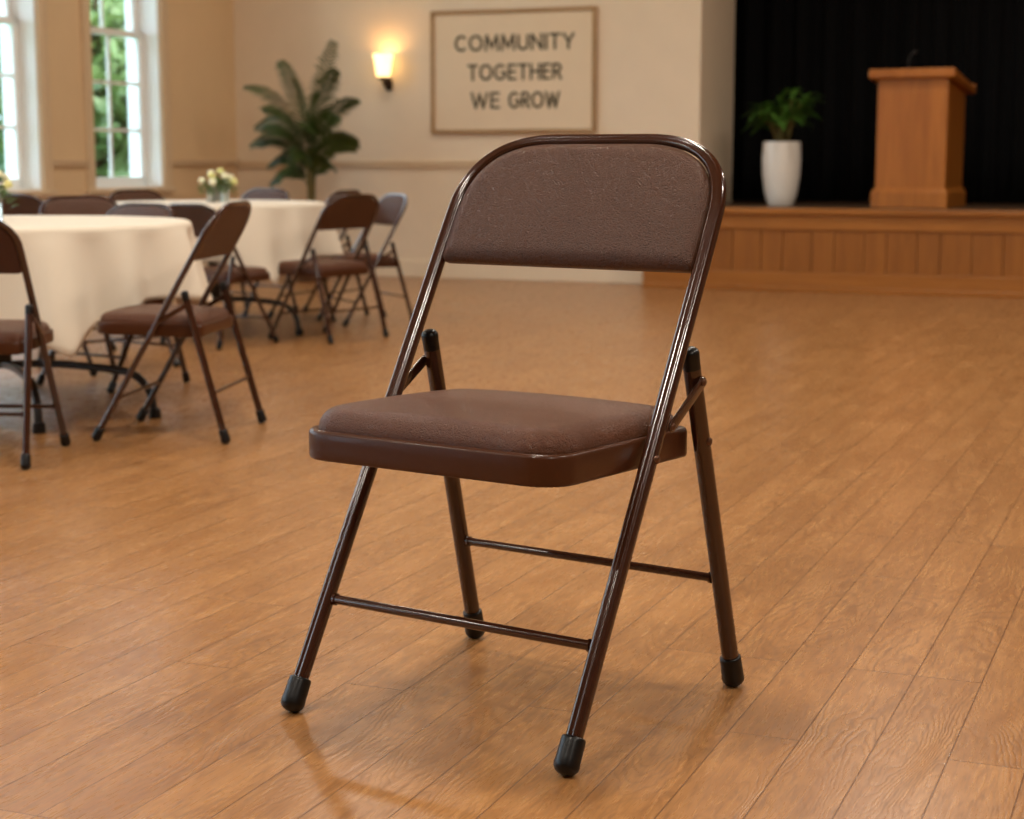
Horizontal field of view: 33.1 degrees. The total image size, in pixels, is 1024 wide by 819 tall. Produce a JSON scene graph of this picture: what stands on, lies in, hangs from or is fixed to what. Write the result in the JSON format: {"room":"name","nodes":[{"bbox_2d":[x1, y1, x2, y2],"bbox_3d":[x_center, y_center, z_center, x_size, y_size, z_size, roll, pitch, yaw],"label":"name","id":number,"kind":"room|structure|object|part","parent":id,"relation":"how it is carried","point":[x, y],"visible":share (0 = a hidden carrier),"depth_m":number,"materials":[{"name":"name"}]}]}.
{"room":"community hall","nodes":[
{"label":"community hall","id":0,"kind":"room"},
{"bbox_2d":[31,0,237,199],"bbox_3d":[-4.604,-1.990,6.688,0.261,3.700,16.150,3,9,22],"label":"wall","id":1,"kind":"structure","parent":0,"point":[201,32],"depth_m":12.09,"materials":[{"name":"beige paint"}]},
{"bbox_2d":[0,0,57,200],"bbox_3d":[-3.162,-2.387,10.179,0.307,2.415,1.010,3,9,22],"label":"window","id":2,"kind":"structure","parent":1,"relation":"in","point":[19,41],"depth_m":10.60,"materials":[{"name":"white paint"}]},
{"bbox_3d":[-3.224,-2.901,10.130,0.035,1.190,0.776,3,9,22],"label":"sash","id":3,"kind":"part","parent":2,"relation":"part of","materials":[{"name":"white paint"}]},
{"bbox_3d":[-3.189,-1.837,10.271,0.035,1.036,0.776,3,9,22],"label":"sash","id":4,"kind":"part","parent":2,"relation":"part of","materials":[{"name":"white paint"}]},
{"bbox_3d":[-3.041,-1.285,10.291,0.045,0.033,1.010,3,9,22],"label":"sill","id":5,"kind":"part","parent":2,"relation":"part of","materials":[{"name":"beige paint"}]},
{"bbox_3d":[-3.049,-2.425,10.127,0.028,2.325,0.970,3,9,22],"label":"casing","id":6,"kind":"part","parent":2,"relation":"part of","materials":[{"name":"beige paint"}]},
{"bbox_2d":[79,0,176,199],"bbox_3d":[-2.662,-2.566,11.406,0.307,2.415,1.010,3,9,22],"label":"window","id":7,"kind":"structure","parent":1,"relation":"in","point":[144,21],"depth_m":11.77,"materials":[{"name":"white paint"}]},
{"bbox_3d":[-2.724,-3.080,11.356,0.035,1.190,0.776,3,9,22],"label":"sash","id":8,"kind":"part","parent":7,"relation":"part of","materials":[{"name":"white paint"}]},
{"bbox_3d":[-2.688,-2.016,11.497,0.035,1.036,0.776,3,9,22],"label":"sash","id":9,"kind":"part","parent":7,"relation":"part of","materials":[{"name":"white paint"}]},
{"bbox_3d":[-2.540,-1.465,11.517,0.045,0.033,1.010,3,9,22],"label":"sill","id":10,"kind":"part","parent":7,"relation":"part of","materials":[{"name":"beige paint"}]},
{"bbox_2d":[53,160,239,165],"bbox_3d":[-4.760,-0.857,6.073,0.030,0.038,14.600,3,9,22],"label":"trim","id":11,"kind":"structure","parent":1,"relation":"attached to","point":[55,162],"depth_m":12.08,"materials":[{"name":"beige paint"}]},
{"bbox_2d":[234,0,734,259],"bbox_3d":[3.512,-2.606,10.903,11.600,3.700,0.930,3,9,22],"label":"wall","id":12,"kind":"structure","parent":0,"point":[666,67],"depth_m":12.19,"materials":[{"name":"beige paint"}]},
{"bbox_2d":[236,161,477,166],"bbox_3d":[-0.403,-1.725,12.107,3.543,0.044,0.032,3,9,22],"label":"trim","id":13,"kind":"structure","parent":12,"relation":"attached to","point":[240,163],"depth_m":12.30,"materials":[{"name":"beige paint"}]},
{"bbox_2d":[373,53,392,90],"bbox_3d":[-0.899,-2.378,12.144,0.148,0.254,0.188,3,9,22],"label":"wall lamp","id":14,"kind":"object","parent":12,"relation":"attached to","point":[383,61],"visible":1,"depth_m":12.08,"materials":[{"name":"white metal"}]},
{"bbox_3d":[-0.907,-2.421,12.119,0.148,0.162,0.148,3,9,22],"label":"lamp shade","id":15,"kind":"part","parent":14,"relation":"part of","materials":[{"name":"white glass"}]},
{"bbox_3d":[-0.875,-2.309,12.216,0.056,0.098,0.056,3,9,22],"label":"wall plate","id":16,"kind":"part","parent":14,"relation":"part of","materials":[{"name":"brown metal"}]},
{"bbox_2d":[351,259,642,283],"bbox_3d":[-0.534,-1.003,12.273,3.255,0.130,0.022,3,9,22],"label":"baseboard","id":17,"kind":"structure","parent":12,"relation":"attached to","point":[417,268],"depth_m":12.05,"materials":[{"name":"paint"}]},
{"bbox_2d":[430,6,596,133],"bbox_3d":[0.001,-2.330,11.852,1.225,0.842,0.032,3,9,22],"label":"wall sign","id":18,"kind":"object","parent":12,"relation":"attached to","point":[513,70],"visible":1,"depth_m":11.84,"materials":[{"name":"brown wood"}]},
{"bbox_2d":[0,275,1023,818],"bbox_3d":[0.922,0.201,4.834,12.200,0.100,16.900,3,9,22],"label":"floor","id":19,"kind":"structure","parent":0,"point":[162,580],"depth_m":3.46,"materials":[{"name":"brown wood"}]},
{"bbox_2d":[0,220,70,469],"bbox_3d":[-1.530,-0.210,4.879,0.432,0.700,0.423,0,8,2],"label":"folding chair","id":20,"kind":"object","parent":19,"relation":"on","point":[17,337],"visible":1,"depth_m":4.76,"materials":[{"name":"brown metal"}]},
{"bbox_3d":[-1.535,-0.446,4.697,0.372,0.155,0.099,0,8,2],"label":"backrest","id":21,"kind":"part","parent":20,"relation":"part of","materials":[{"name":"brown plastic"}]},
{"bbox_3d":[-1.529,-0.227,4.916,0.355,0.046,0.314,0,8,2],"label":"seat","id":22,"kind":"part","parent":20,"relation":"part of","materials":[{"name":"brown plastic"}]},
{"bbox_3d":[-1.338,-0.058,4.751,0.022,0.410,0.129,0,8,-2],"label":"leg","id":23,"kind":"part","parent":20,"relation":"part of","materials":[{"name":"brown metal"}]},
{"bbox_2d":[3,193,116,359],"bbox_3d":[-2.031,-0.592,7.491,0.432,0.700,0.422,4,9,28],"label":"folding chair","id":24,"kind":"object","parent":19,"relation":"on","point":[29,204],"visible":0.1,"depth_m":7.27,"materials":[{"name":"brown metal"}]},
{"bbox_3d":[-2.100,-0.830,7.326,0.372,0.155,0.099,4,9,28],"label":"backrest","id":25,"kind":"part","parent":24,"relation":"part of","materials":[{"name":"brown plastic"}]},
{"bbox_2d":[0,355,160,433],"bbox_3d":[-1.737,-0.316,5.851,1.270,0.629,1.270,3,9,22],"label":"round table","id":26,"kind":"object","parent":19,"relation":"on","point":[6,362],"visible":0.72,"depth_m":5.67,"materials":[{"name":"black metal"}]},
{"bbox_3d":[-1.598,-0.051,5.601,0.026,0.172,0.598,-4,9,-26],"label":"leg","id":27,"kind":"part","parent":26,"relation":"part of","materials":[{"name":"black paint"}]},
{"bbox_3d":[-1.442,-0.075,5.766,0.598,0.172,0.026,3,9,22],"label":"leg","id":28,"kind":"part","parent":26,"relation":"part of","materials":[{"name":"black paint"}]},
{"bbox_2d":[0,215,213,356],"bbox_3d":[-1.733,-0.442,5.835,1.431,0.391,1.434,0,8,0],"label":"tablecloth","id":29,"kind":"object","parent":26,"relation":"on","point":[82,268],"visible":0.87,"depth_m":5.37,"materials":[{"name":"beige fabric"}]},
{"bbox_2d":[0,192,2,220],"bbox_3d":[-1.765,-0.685,5.822,0.086,0.098,0.086,0,8,0],"label":"flower vase","id":30,"kind":"object","parent":29,"relation":"on","point":[1,196],"visible":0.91,"depth_m":5.81,"materials":[{"name":"clear glass"}]},
{"bbox_2d":[0,170,18,208],"bbox_3d":[-1.763,-0.745,5.812,0.186,0.193,0.182,0,8,0],"label":"flower bouquet","id":31,"kind":"object","parent":30,"relation":"in","point":[4,177],"visible":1,"depth_m":5.83,"materials":[{"name":"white plant"}]},
{"bbox_2d":[37,195,179,375],"bbox_3d":[-1.647,-0.515,6.980,0.420,0.696,0.430,8,11,43],"label":"folding chair","id":32,"kind":"object","parent":19,"relation":"on","point":[75,204],"visible":0.2,"depth_m":7.02,"materials":[{"name":"brown fabric"}]},
{"bbox_3d":[-1.751,-0.785,7.043,0.098,0.154,0.370,8,11,43],"label":"backrest","id":33,"kind":"part","parent":32,"relation":"part of","materials":[{"name":"brown plastic"}]},
{"bbox_2d":[36,203,189,393],"bbox_3d":[-1.509,-0.431,6.467,0.418,0.678,0.409,6,10,34],"label":"folding chair","id":34,"kind":"object","parent":19,"relation":"on","point":[126,209],"visible":0.32,"depth_m":6.52,"materials":[{"name":"brown metal"}]},
{"bbox_3d":[-1.591,-0.336,6.704,0.021,0.397,0.125,5,10,29],"label":"leg","id":35,"kind":"part","parent":34,"relation":"part of","materials":[{"name":"brown metal"}]},
{"bbox_3d":[-1.430,-0.697,6.547,0.360,0.150,0.095,6,10,34],"label":"backrest","id":36,"kind":"part","parent":34,"relation":"part of","materials":[{"name":"brown plastic"}]},
{"bbox_3d":[-1.274,-0.305,6.493,0.021,0.397,0.125,7,11,38],"label":"leg","id":37,"kind":"part","parent":34,"relation":"part of","materials":[{"name":"brown metal"}]},
{"bbox_2d":[109,189,164,201],"bbox_3d":[-1.867,-0.818,9.099,0.412,0.682,0.421,6,11,38],"label":"folding chair","id":38,"kind":"object","parent":19,"relation":"on","point":[128,194],"visible":0.18,"depth_m":9.14,"materials":[{"name":"brown plastic"}]},
{"bbox_2d":[91,201,266,443],"bbox_3d":[-1.032,-0.284,5.326,0.433,0.718,0.443,1,8,7],"label":"folding chair","id":39,"kind":"object","parent":19,"relation":"on","point":[223,231],"visible":1,"depth_m":5.18,"materials":[{"name":"brown plastic"}]},
{"bbox_3d":[-1.071,-0.297,5.329,0.322,0.047,0.364,1,8,7],"label":"seat","id":40,"kind":"part","parent":39,"relation":"part of","materials":[{"name":"brown plastic"}]},
{"bbox_3d":[-0.912,-0.119,5.129,0.133,0.421,0.022,2,8,11],"label":"leg","id":41,"kind":"part","parent":39,"relation":"part of","materials":[{"name":"brown metal"}]},
{"bbox_3d":[-0.883,-0.545,5.269,0.101,0.159,0.382,1,8,7],"label":"backrest","id":42,"kind":"part","parent":39,"relation":"part of","materials":[{"name":"brown fabric"}]},
{"bbox_3d":[-0.863,-0.177,5.526,0.133,0.421,0.022,0,8,3],"label":"leg","id":43,"kind":"part","parent":39,"relation":"part of","materials":[{"name":"brown metal"}]},
{"bbox_2d":[160,203,278,349],"bbox_3d":[-1.346,-0.623,7.891,0.399,0.647,0.390,6,10,37],"label":"folding chair","id":44,"kind":"object","parent":19,"relation":"on","point":[199,215],"visible":0.56,"depth_m":7.76,"materials":[{"name":"brown plastic"}]},
{"bbox_3d":[-1.427,-0.845,7.750,0.344,0.143,0.091,6,10,37],"label":"backrest","id":45,"kind":"part","parent":44,"relation":"part of","materials":[{"name":"brown plastic"}]},
{"bbox_3d":[-1.279,-0.471,7.697,0.020,0.379,0.119,5,10,32],"label":"leg","id":46,"kind":"part","parent":44,"relation":"part of","materials":[{"name":"brown metal"}]},
{"bbox_3d":[-1.325,-0.638,7.918,0.328,0.042,0.290,6,10,37],"label":"seat","id":47,"kind":"part","parent":44,"relation":"part of","materials":[{"name":"brown fabric"}]},
{"bbox_2d":[193,262,303,340],"bbox_3d":[-1.474,-0.705,8.525,1.086,0.624,1.086,5,10,30],"label":"round table","id":48,"kind":"object","parent":19,"relation":"on","point":[216,292],"visible":0.2,"depth_m":8.40,"materials":[{"name":"black metal"}]},
{"bbox_2d":[116,200,343,283],"bbox_3d":[-1.464,-0.827,8.504,1.280,0.390,1.273,0,8,0],"label":"tablecloth","id":49,"kind":"object","parent":48,"relation":"on","point":[276,231],"visible":0.48,"depth_m":8.10,"materials":[{"name":"beige fabric"}]},
{"bbox_2d":[206,185,228,202],"bbox_3d":[-1.445,-1.059,8.456,0.114,0.085,0.114,0,8,0],"label":"flower vase","id":50,"kind":"object","parent":49,"relation":"on","point":[218,196],"visible":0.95,"depth_m":8.41,"materials":[{"name":"clear glass"}]},
{"bbox_2d":[197,168,238,195],"bbox_3d":[-1.446,-1.107,8.449,0.218,0.156,0.204,0,8,0],"label":"flower bouquet","id":51,"kind":"object","parent":50,"relation":"in","point":[227,179],"visible":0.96,"depth_m":8.42,"materials":[{"name":"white plant"}]},
{"bbox_3d":[-1.237,-0.464,8.421,0.510,0.172,0.026,5,10,30],"label":"leg","id":52,"kind":"part","parent":48,"relation":"part of","materials":[{"name":"black paint"}]},
{"bbox_2d":[230,188,298,315],"bbox_3d":[-1.464,-0.866,9.425,0.421,0.682,0.412,6,11,38],"label":"folding chair","id":53,"kind":"object","parent":19,"relation":"on","point":[257,193],"visible":0.23,"depth_m":9.48,"materials":[{"name":"brown metal"}]},
{"bbox_3d":[-1.530,-0.771,9.669,0.021,0.400,0.126,6,10,33],"label":"leg","id":54,"kind":"part","parent":53,"relation":"part of","materials":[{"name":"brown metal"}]},
{"bbox_3d":[-1.376,-1.132,9.500,0.363,0.151,0.096,6,11,38],"label":"backrest","id":55,"kind":"part","parent":53,"relation":"part of","materials":[{"name":"brown plastic"}]},
{"bbox_3d":[-1.463,-0.875,9.425,0.403,0.664,0.389,6,11,38],"label":"frame","id":56,"kind":"part","parent":53,"relation":"part of","materials":[{"name":"brown metal"}]},
{"bbox_3d":[-1.227,-0.737,9.435,0.021,0.400,0.126,7,11,42],"label":"leg","id":57,"kind":"part","parent":53,"relation":"part of","materials":[{"name":"brown metal"}]},
{"bbox_2d":[297,276,328,281],"bbox_3d":[-1.386,-1.041,11.949,0.310,0.300,0.310,0,8,0],"label":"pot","id":58,"kind":"object","parent":19,"relation":"on","point":[300,278],"visible":0.16,"depth_m":11.86,"materials":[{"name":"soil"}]},
{"bbox_2d":[243,39,360,200],"bbox_3d":[-1.437,-1.831,11.791,0.833,1.390,0.772,0,8,0],"label":"potted palm","id":59,"kind":"object","parent":58,"relation":"in","point":[309,157],"visible":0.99,"depth_m":11.78,"materials":[{"name":"plant"}]},
{"bbox_2d":[267,189,369,321],"bbox_3d":[-1.038,-0.832,9.196,0.412,0.682,0.421,3,9,22],"label":"folding chair","id":60,"kind":"object","parent":19,"relation":"on","point":[340,192],"visible":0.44,"depth_m":9.16,"materials":[{"name":"brown metal"}]},
{"bbox_3d":[-0.982,-0.671,8.986,0.126,0.400,0.021,4,9,26],"label":"leg","id":61,"kind":"part","parent":60,"relation":"part of","materials":[{"name":"brown metal"}]},
{"bbox_3d":[-0.906,-1.075,9.106,0.096,0.151,0.363,3,9,22],"label":"backrest","id":62,"kind":"part","parent":60,"relation":"part of","materials":[{"name":"brown plastic"}]},
{"bbox_3d":[-0.838,-0.723,9.339,0.126,0.400,0.021,3,9,18],"label":"leg","id":63,"kind":"part","parent":60,"relation":"part of","materials":[{"name":"brown metal"}]},
{"bbox_2d":[268,194,388,343],"bbox_3d":[-0.871,-0.675,8.123,0.412,0.682,0.421,6,10,36],"label":"folding chair","id":64,"kind":"object","parent":19,"relation":"on","point":[348,211],"visible":0.98,"depth_m":8.02,"materials":[{"name":"brown plastic"}]},
{"bbox_3d":[-0.873,-0.513,7.907,0.126,0.400,0.021,7,11,40],"label":"leg","id":65,"kind":"part","parent":64,"relation":"part of","materials":[{"name":"brown metal"}]},
{"bbox_3d":[-0.902,-0.690,8.143,0.306,0.045,0.346,6,10,36],"label":"seat","id":66,"kind":"part","parent":64,"relation":"part of","materials":[{"name":"brown fabric"}]},
{"bbox_3d":[-0.756,-0.914,8.003,0.096,0.151,0.363,6,10,36],"label":"backrest","id":67,"kind":"part","parent":64,"relation":"part of","materials":[{"name":"brown plastic"}]},
{"bbox_3d":[-0.646,-0.558,8.215,0.126,0.400,0.021,5,10,31],"label":"leg","id":68,"kind":"part","parent":64,"relation":"part of","materials":[{"name":"brown metal"}]},
{"bbox_2d":[316,193,412,326],"bbox_3d":[-0.763,-0.781,8.912,0.401,0.664,0.410,-4,9,-27],"label":"folding chair","id":69,"kind":"object","parent":19,"relation":"on","point":[392,206],"visible":0.71,"depth_m":8.81,"materials":[{"name":"brown metal"}]},
{"bbox_3d":[-0.796,-0.790,8.893,0.298,0.044,0.337,-4,9,-27],"label":"seat","id":70,"kind":"part","parent":69,"relation":"part of","materials":[{"name":"brown fabric"}]},
{"bbox_3d":[-0.728,-0.690,9.155,0.123,0.389,0.021,-5,10,-31],"label":"leg","id":71,"kind":"part","parent":69,"relation":"part of","materials":[{"name":"brown metal"}]},
{"bbox_3d":[-0.640,-1.035,8.938,0.094,0.147,0.353,-4,9,-27],"label":"backrest","id":72,"kind":"part","parent":69,"relation":"part of","materials":[{"name":"brown plastic"}]},
{"bbox_3d":[-0.558,-0.642,8.825,0.123,0.389,0.021,-3,9,-22],"label":"leg","id":73,"kind":"part","parent":69,"relation":"part of","materials":[{"name":"brown metal"}]},
{"bbox_2d":[281,134,743,775],"bbox_3d":[0.007,0.020,2.663,0.547,0.886,0.535,6,10,33],"label":"folding chair","id":74,"kind":"object","parent":19,"relation":"on","point":[623,202],"visible":1,"depth_m":2.65,"materials":[{"name":"brown metal"}]},
{"bbox_3d":[-0.100,0.144,2.972,0.028,0.519,0.164,5,10,29],"label":"leg","id":75,"kind":"part","parent":74,"relation":"part of","materials":[{"name":"brown metal"}]},
{"bbox_3d":[-0.020,0.011,2.620,0.450,0.058,0.397,6,10,33],"label":"seat","id":76,"kind":"part","parent":74,"relation":"part of","materials":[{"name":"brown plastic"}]},
{"bbox_3d":[0.110,-0.328,2.767,0.471,0.196,0.125,6,10,33],"label":"backrest","id":77,"kind":"part","parent":74,"relation":"part of","materials":[{"name":"brown plastic"}]},
{"bbox_3d":[0.315,0.184,2.697,0.028,0.519,0.164,6,11,38],"label":"leg","id":78,"kind":"part","parent":74,"relation":"part of","materials":[{"name":"brown metal"}]},
{"bbox_2d":[642,201,1023,298],"bbox_3d":[5.058,-0.968,10.650,8.308,0.532,1.875,3,9,22],"label":"stage","id":79,"kind":"object","parent":19,"relation":"on","point":[973,249],"visible":0.67,"depth_m":10.83,"materials":[{"name":"brown wood"}]},
{"bbox_2d":[762,142,800,205],"bbox_3d":[1.807,-1.581,11.548,0.259,0.425,0.259,3,9,22],"label":"planter","id":80,"kind":"object","parent":79,"relation":"on","point":[781,161],"visible":0.99,"depth_m":11.45,"materials":[{"name":"white ceramic"}]},
{"bbox_2d":[740,88,825,141],"bbox_3d":[1.810,-1.955,11.474,0.602,0.380,0.650,3,9,22],"label":"leafy plant","id":81,"kind":"object","parent":80,"relation":"in","point":[782,118],"visible":0.98,"depth_m":11.42,"materials":[{"name":"green plant"}]},
{"bbox_3d":[4.715,-0.600,9.845,8.308,0.035,0.012,3,9,22],"label":"shoe moulding","id":82,"kind":"part","parent":79,"relation":"part of","materials":[{"name":"brown wood"}]},
{"bbox_3d":[4.723,-0.647,9.857,8.308,0.125,0.028,3,9,22],"label":"rail","id":83,"kind":"part","parent":79,"relation":"part of","materials":[{"name":"brown wood"}]},
{"bbox_3d":[4.723,-1.023,9.802,8.308,0.095,0.028,3,9,22],"label":"rail","id":84,"kind":"part","parent":79,"relation":"part of","materials":[{"name":"brown wood"}]},
{"bbox_2d":[732,0,1023,202],"bbox_3d":[5.069,-2.842,11.120,8.300,3.020,0.143,3,9,22],"label":"stage curtain","id":85,"kind":"object","parent":79,"relation":"on","point":[829,48],"visible":0.48,"depth_m":12.25,"materials":[{"name":"black fabric"}]},
{"bbox_2d":[869,67,975,207],"bbox_3d":[2.668,-1.764,11.228,0.552,0.879,0.630,4,9,27],"label":"lectern","id":86,"kind":"object","parent":79,"relation":"on","point":[921,111],"visible":1,"depth_m":11.00,"materials":[{"name":"brown wood"}]},
{"bbox_2d":[907,50,917,67],"bbox_3d":[2.568,-2.227,11.069,0.080,0.167,0.035,-2,8,-12],"label":"microphone","id":87,"kind":"object","parent":86,"relation":"on","point":[915,51],"visible":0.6,"depth_m":11.06,"materials":[{"name":"black paint"}]},
{"bbox_2d":[732,200,1019,202],"bbox_3d":[3.919,-2.764,11.979,12.060,3.700,0.150,3,9,22],"label":"stage floor","id":88,"kind":"structure","parent":0,"point":[732,200],"depth_m":12.65,"materials":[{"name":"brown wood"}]},
{"label":"outside","id":89,"kind":"structure","parent":0,"visible":0},
{"bbox_3d":[-20.217,-2.962,28.208,44.730,0.100,75.000,3,9,22],"label":"ground","id":90,"kind":"structure","parent":89,"visible":0},
{"bbox_2d":[0,114,5,173],"bbox_3d":[-4.920,-3.582,19.610,3.417,4.390,3.417,0,8,0],"label":"tree","id":91,"kind":"object","parent":90,"relation":"on","point":[2,156],"visible":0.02,"depth_m":18.47,"materials":[{"name":"green plant"}]},
{"bbox_2d":[0,0,129,176],"bbox_3d":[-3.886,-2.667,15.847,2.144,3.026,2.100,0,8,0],"label":"window panes","id":92,"kind":"object","parent":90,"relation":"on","point":[114,10],"visible":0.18,"depth_m":15.27,"materials":[{"name":"clear glass"}]}
]}

